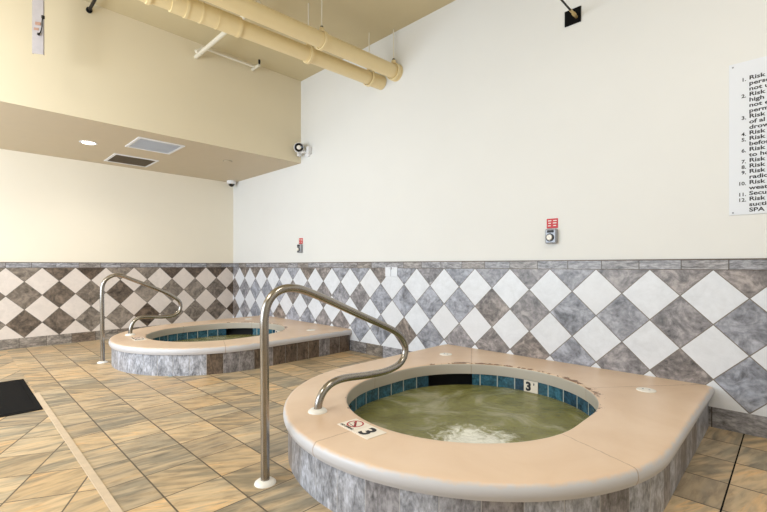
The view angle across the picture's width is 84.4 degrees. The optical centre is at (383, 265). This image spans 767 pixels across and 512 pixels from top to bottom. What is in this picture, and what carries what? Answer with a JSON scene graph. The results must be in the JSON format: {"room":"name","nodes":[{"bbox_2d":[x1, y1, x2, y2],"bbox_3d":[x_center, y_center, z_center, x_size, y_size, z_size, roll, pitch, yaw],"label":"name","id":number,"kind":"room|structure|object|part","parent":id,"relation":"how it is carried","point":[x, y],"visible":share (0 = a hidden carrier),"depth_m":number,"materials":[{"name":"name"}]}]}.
{"room":"indoor hot tub area","nodes":[
{"label":"indoor hot tub area","id":0,"kind":"room"},
{"bbox_2d":[0,149,232,339],"bbox_3d":[-5.388,-0.224,5.895,0.164,2.800,7.150,0,0,44],"label":"wall","id":1,"kind":"structure","parent":0,"point":[67,225],"depth_m":6.75,"materials":[{"name":"beige paint"}]},
{"bbox_2d":[0,325,156,350],"bbox_3d":[-5.388,1.103,5.790,0.012,0.147,7.000,0,0,44],"label":"baseboard","id":2,"kind":"structure","parent":1,"relation":"attached to","point":[7,344],"depth_m":6.30,"materials":[{"name":"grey tile"}]},
{"bbox_3d":[-5.387,-0.046,5.789,0.014,0.009,7.000,0,0,44],"label":"edge trim","id":3,"kind":"part","parent":1,"relation":"part of","materials":[{"name":"grey metal"}]},
{"bbox_2d":[0,0,300,181],"bbox_3d":[-4.572,-2.274,4.995,2.290,1.300,7.000,0,0,44],"label":"soffit","id":4,"kind":"structure","parent":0,"point":[110,79],"depth_m":5.22,"materials":[{"name":"yellow paint"}]},
{"bbox_2d":[79,140,96,144],"bbox_3d":[-3.897,-1.621,5.580,0.204,0.006,0.204,0,0,44],"label":"recessed light","id":5,"kind":"object","parent":4,"relation":"in","point":[81,141],"visible":1,"depth_m":5.56,"materials":[{"name":"white paint"}]},
{"bbox_2d":[86,0,96,12],"bbox_3d":[-2.553,-2.833,3.994,2.000,0.060,0.060,0,0,44],"label":"pipe","id":6,"kind":"object","parent":4,"relation":"attached to","point":[88,9],"visible":1,"depth_m":4.62,"materials":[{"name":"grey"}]},
{"bbox_2d":[104,153,158,166],"bbox_3d":[-3.888,-1.619,6.521,0.600,0.012,0.600,0,0,44],"label":"ceiling vent","id":7,"kind":"object","parent":4,"relation":"in","point":[116,158],"visible":1,"depth_m":6.49,"materials":[{"name":"metal"}]},
{"bbox_2d":[125,137,184,154],"bbox_3d":[-3.096,-1.619,5.729,0.600,0.012,0.570,0,0,44],"label":"ceiling vent","id":8,"kind":"object","parent":4,"relation":"in","point":[141,143],"visible":1,"depth_m":5.70,"materials":[{"name":"white metal"}]},
{"bbox_3d":[-3.096,-1.623,5.729,0.530,0.002,0.500,0,0,44],"label":"plate","id":9,"kind":"part","parent":8,"relation":"part of","materials":[{"name":"grey metal"}]},
{"bbox_2d":[194,1,260,70],"bbox_3d":[-1.606,-2.806,5.238,1.620,0.200,0.873,0,0,44],"label":"pipe","id":10,"kind":"object","parent":4,"relation":"attached to","point":[200,51],"visible":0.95,"depth_m":5.42,"materials":[{"name":"white metal"}]},
{"bbox_2d":[227,180,235,186],"bbox_3d":[-2.912,-1.568,8.097,0.176,0.112,0.176,0,0,44],"label":"dome camera","id":11,"kind":"object","parent":4,"relation":"attached to","point":[231,183],"visible":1,"depth_m":8.05,"materials":[{"name":"white paint"}]},
{"bbox_2d":[84,0,454,80],"bbox_3d":[-1.738,-2.999,2.236,10.200,0.150,7.000,0,0,44],"label":"ceiling","id":12,"kind":"structure","parent":0,"point":[351,22],"depth_m":5.04,"materials":[{"name":"beige paint"}]},
{"bbox_2d":[32,0,44,54],"bbox_3d":[-3.262,-2.464,3.994,0.104,0.920,0.046,0,0,-16],"label":"channel","id":13,"kind":"object","parent":12,"relation":"hanging from","point":[38,17],"visible":1,"depth_m":4.00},
{"bbox_2d":[303,3,314,63],"bbox_3d":[-0.836,-2.590,4.710,0.196,0.668,0.040,0,0,44],"label":"hanger","id":14,"kind":"object","parent":12,"relation":"hanging from","point":[312,47],"visible":0.6,"depth_m":4.67,"materials":[{"name":"beige metal"}]},
{"bbox_2d":[139,0,385,89],"bbox_3d":[-1.505,-2.448,4.401,3.608,0.384,0.632,0,0,-42],"label":"ceiling pipe","id":15,"kind":"object","parent":14,"relation":"hanging from","point":[200,12],"visible":0.98,"depth_m":4.26,"materials":[{"name":"beige metal"}]},
{"bbox_2d":[316,0,328,50],"bbox_3d":[-0.658,-2.614,4.506,0.196,0.621,0.040,0,0,44],"label":"hanger","id":16,"kind":"object","parent":12,"relation":"hanging from","point":[321,28],"visible":0.72,"depth_m":4.48,"materials":[{"name":"beige metal"}]},
{"bbox_2d":[363,32,375,86],"bbox_3d":[-0.181,-2.589,5.303,0.200,0.670,0.040,0,0,44],"label":"hanger","id":17,"kind":"object","parent":12,"relation":"hanging from","point":[374,74],"visible":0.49,"depth_m":5.28,"materials":[{"name":"beige metal"}]},
{"bbox_2d":[387,29,400,80],"bbox_3d":[0.125,-2.611,5.229,0.208,0.627,0.040,0,0,44],"label":"hanger","id":18,"kind":"object","parent":12,"relation":"hanging from","point":[393,60],"visible":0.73,"depth_m":5.21,"materials":[{"name":"beige metal"}]},
{"bbox_2d":[204,0,402,81],"bbox_3d":[-1.887,-2.401,3.361,5.614,0.208,0.208,0,0,-43],"label":"ceiling pipe","id":19,"kind":"object","parent":18,"relation":"hanging from","point":[252,10],"visible":0.93,"depth_m":4.30,"materials":[{"name":"beige metal"}]},
{"bbox_2d":[0,339,766,511],"bbox_3d":[-1.738,1.176,2.236,10.200,0.001,7.000,0,0,44],"label":"floor","id":20,"kind":"structure","parent":0,"point":[156,443],"depth_m":2.73,"materials":[{"name":"tile"}]},
{"bbox_2d":[0,379,42,417],"bbox_3d":[-3.584,1.172,3.579,1.320,0.008,0.940,0,0,44],"label":"floor mat","id":21,"kind":"object","parent":20,"relation":"on","point":[16,397],"visible":1,"depth_m":3.69,"materials":[{"name":"black rubber"}]},
{"bbox_2d":[34,392,122,511],"bbox_3d":[-1.764,1.173,2.496,4.000,0.006,0.040,0,0,44],"label":"floor strip","id":22,"kind":"object","parent":20,"relation":"on","point":[96,481],"visible":1,"depth_m":2.52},
{"bbox_2d":[109,316,351,376],"bbox_3d":[-2.196,1.322,5.743,2.400,0.908,2.589,0,0,44],"label":"hot tub","id":23,"kind":"object","parent":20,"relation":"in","point":[151,351],"visible":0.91,"depth_m":4.99,"materials":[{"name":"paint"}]},
{"bbox_2d":[97,273,182,363],"bbox_3d":[-3.106,0.633,5.446,0.116,1.085,0.992,0,0,44],"label":"handrail","id":24,"kind":"object","parent":23,"relation":"on","point":[102,286],"visible":1,"depth_m":5.30,"materials":[{"name":"silver metal"}]},
{"bbox_2d":[171,334,259,341],"bbox_3d":[-2.219,1.071,5.719,1.547,0.017,1.780,0,0,44],"label":"water","id":25,"kind":"object","parent":23,"relation":"in","point":[221,337],"visible":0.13,"depth_m":6.23,"materials":[{"name":"green liquid"}]},
{"bbox_2d":[283,344,713,511],"bbox_3d":[0.628,1.322,2.967,2.400,0.908,2.628,0,0,44],"label":"hot tub","id":26,"kind":"object","parent":20,"relation":"on","point":[640,434],"visible":0.94,"depth_m":2.12,"materials":[{"name":"grey tile"}]},
{"bbox_2d":[254,284,408,488],"bbox_3d":[-0.252,0.640,2.688,0.116,1.073,1.232,0,0,44],"label":"handrail","id":27,"kind":"object","parent":26,"relation":"on","point":[266,481],"visible":1,"depth_m":2.36,"materials":[{"name":"silver metal"}]},
{"bbox_2d":[354,385,588,442],"bbox_3d":[0.604,1.071,2.942,1.547,0.017,1.807,0,0,44],"label":"water","id":28,"kind":"object","parent":26,"relation":"in","point":[451,413],"visible":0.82,"depth_m":3.05,"materials":[{"name":"green liquid"}]},
{"bbox_3d":[1.848,0.874,2.973,0.124,0.008,0.124,0,0,44],"label":"skimmer lid","id":29,"kind":"part","parent":26,"relation":"part of","materials":[{"name":"white plastic"}]},
{"bbox_2d":[720,434,744,511],"bbox_3d":[1.376,1.177,1.778,0.007,0.006,3.288,0,0,44],"label":"trim","id":30,"kind":"structure","parent":20,"relation":"in","point":[722,505],"depth_m":2.35,"materials":[{"name":"black"}]},
{"bbox_2d":[233,0,766,416],"bbox_3d":[0.751,-0.874,4.792,10.200,4.100,0.164,0,0,44],"label":"wall","id":31,"kind":"structure","parent":0,"point":[502,119],"depth_m":4.02,"materials":[{"name":"white paint"}]},
{"bbox_2d":[296,238,302,252],"bbox_3d":[-1.290,-0.315,6.636,0.162,0.221,0.070,0,0,44],"label":"switch","id":32,"kind":"object","parent":31,"relation":"attached to","point":[299,249],"visible":1,"depth_m":6.59,"materials":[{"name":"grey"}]},
{"bbox_2d":[294,142,311,156],"bbox_3d":[-1.277,-1.789,6.501,0.260,0.209,0.245,0,0,44],"label":"security camera","id":33,"kind":"object","parent":31,"relation":"attached to","point":[298,147],"visible":1,"depth_m":6.46,"materials":[{"name":"white paint"}]},
{"bbox_2d":[385,267,390,275],"bbox_3d":[0.056,0.077,5.352,0.093,0.118,0.010,0,0,44],"label":"wall plate","id":34,"kind":"object","parent":31,"relation":"attached to","point":[387,269],"visible":1,"depth_m":5.35,"materials":[{"name":"white plastic"}]},
{"bbox_2d":[392,267,396,276],"bbox_3d":[0.137,0.077,5.273,0.094,0.118,0.010,0,0,44],"label":"wall plate","id":35,"kind":"object","parent":31,"relation":"attached to","point":[394,269],"visible":1,"depth_m":5.27,"materials":[{"name":"white plastic"}]},
{"bbox_3d":[0.703,-0.046,4.734,10.188,0.009,0.014,0,0,44],"label":"edge trim","id":36,"kind":"part","parent":31,"relation":"part of","materials":[{"name":"grey metal"}]},
{"bbox_2d":[545,218,557,243],"bbox_3d":[1.552,-0.314,3.868,0.110,0.227,0.070,0,0,44],"label":"switch","id":37,"kind":"object","parent":31,"relation":"attached to","point":[551,235],"visible":1,"depth_m":3.84,"materials":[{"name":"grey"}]},
{"bbox_2d":[350,340,766,438],"bbox_3d":[0.699,1.103,4.739,10.200,0.147,0.012,0,0,44],"label":"baseboard","id":38,"kind":"structure","parent":31,"relation":"attached to","point":[740,422],"depth_m":3.03,"materials":[{"name":"tile"}]},
{"bbox_2d":[560,0,580,26],"bbox_3d":[1.381,-2.224,3.456,0.140,0.136,0.900,0,0,44],"label":"mounting plate","id":39,"kind":"object","parent":31,"relation":"attached to","point":[573,16],"visible":1,"depth_m":3.75,"materials":[{"name":"black metal"}]},
{"bbox_3d":[1.690,-2.224,3.774,0.140,0.136,0.012,0,0,44],"label":"plate","id":40,"kind":"part","parent":39,"relation":"part of","materials":[{"name":"black metal"}]},
{"bbox_2d":[729,56,766,214],"bbox_3d":[2.863,-0.894,2.635,1.100,1.070,0.009,0,0,44],"label":"safety sign","id":41,"kind":"object","parent":31,"relation":"attached to","point":[747,79],"visible":1,"depth_m":2.95,"materials":[{"name":"white"}]}
]}

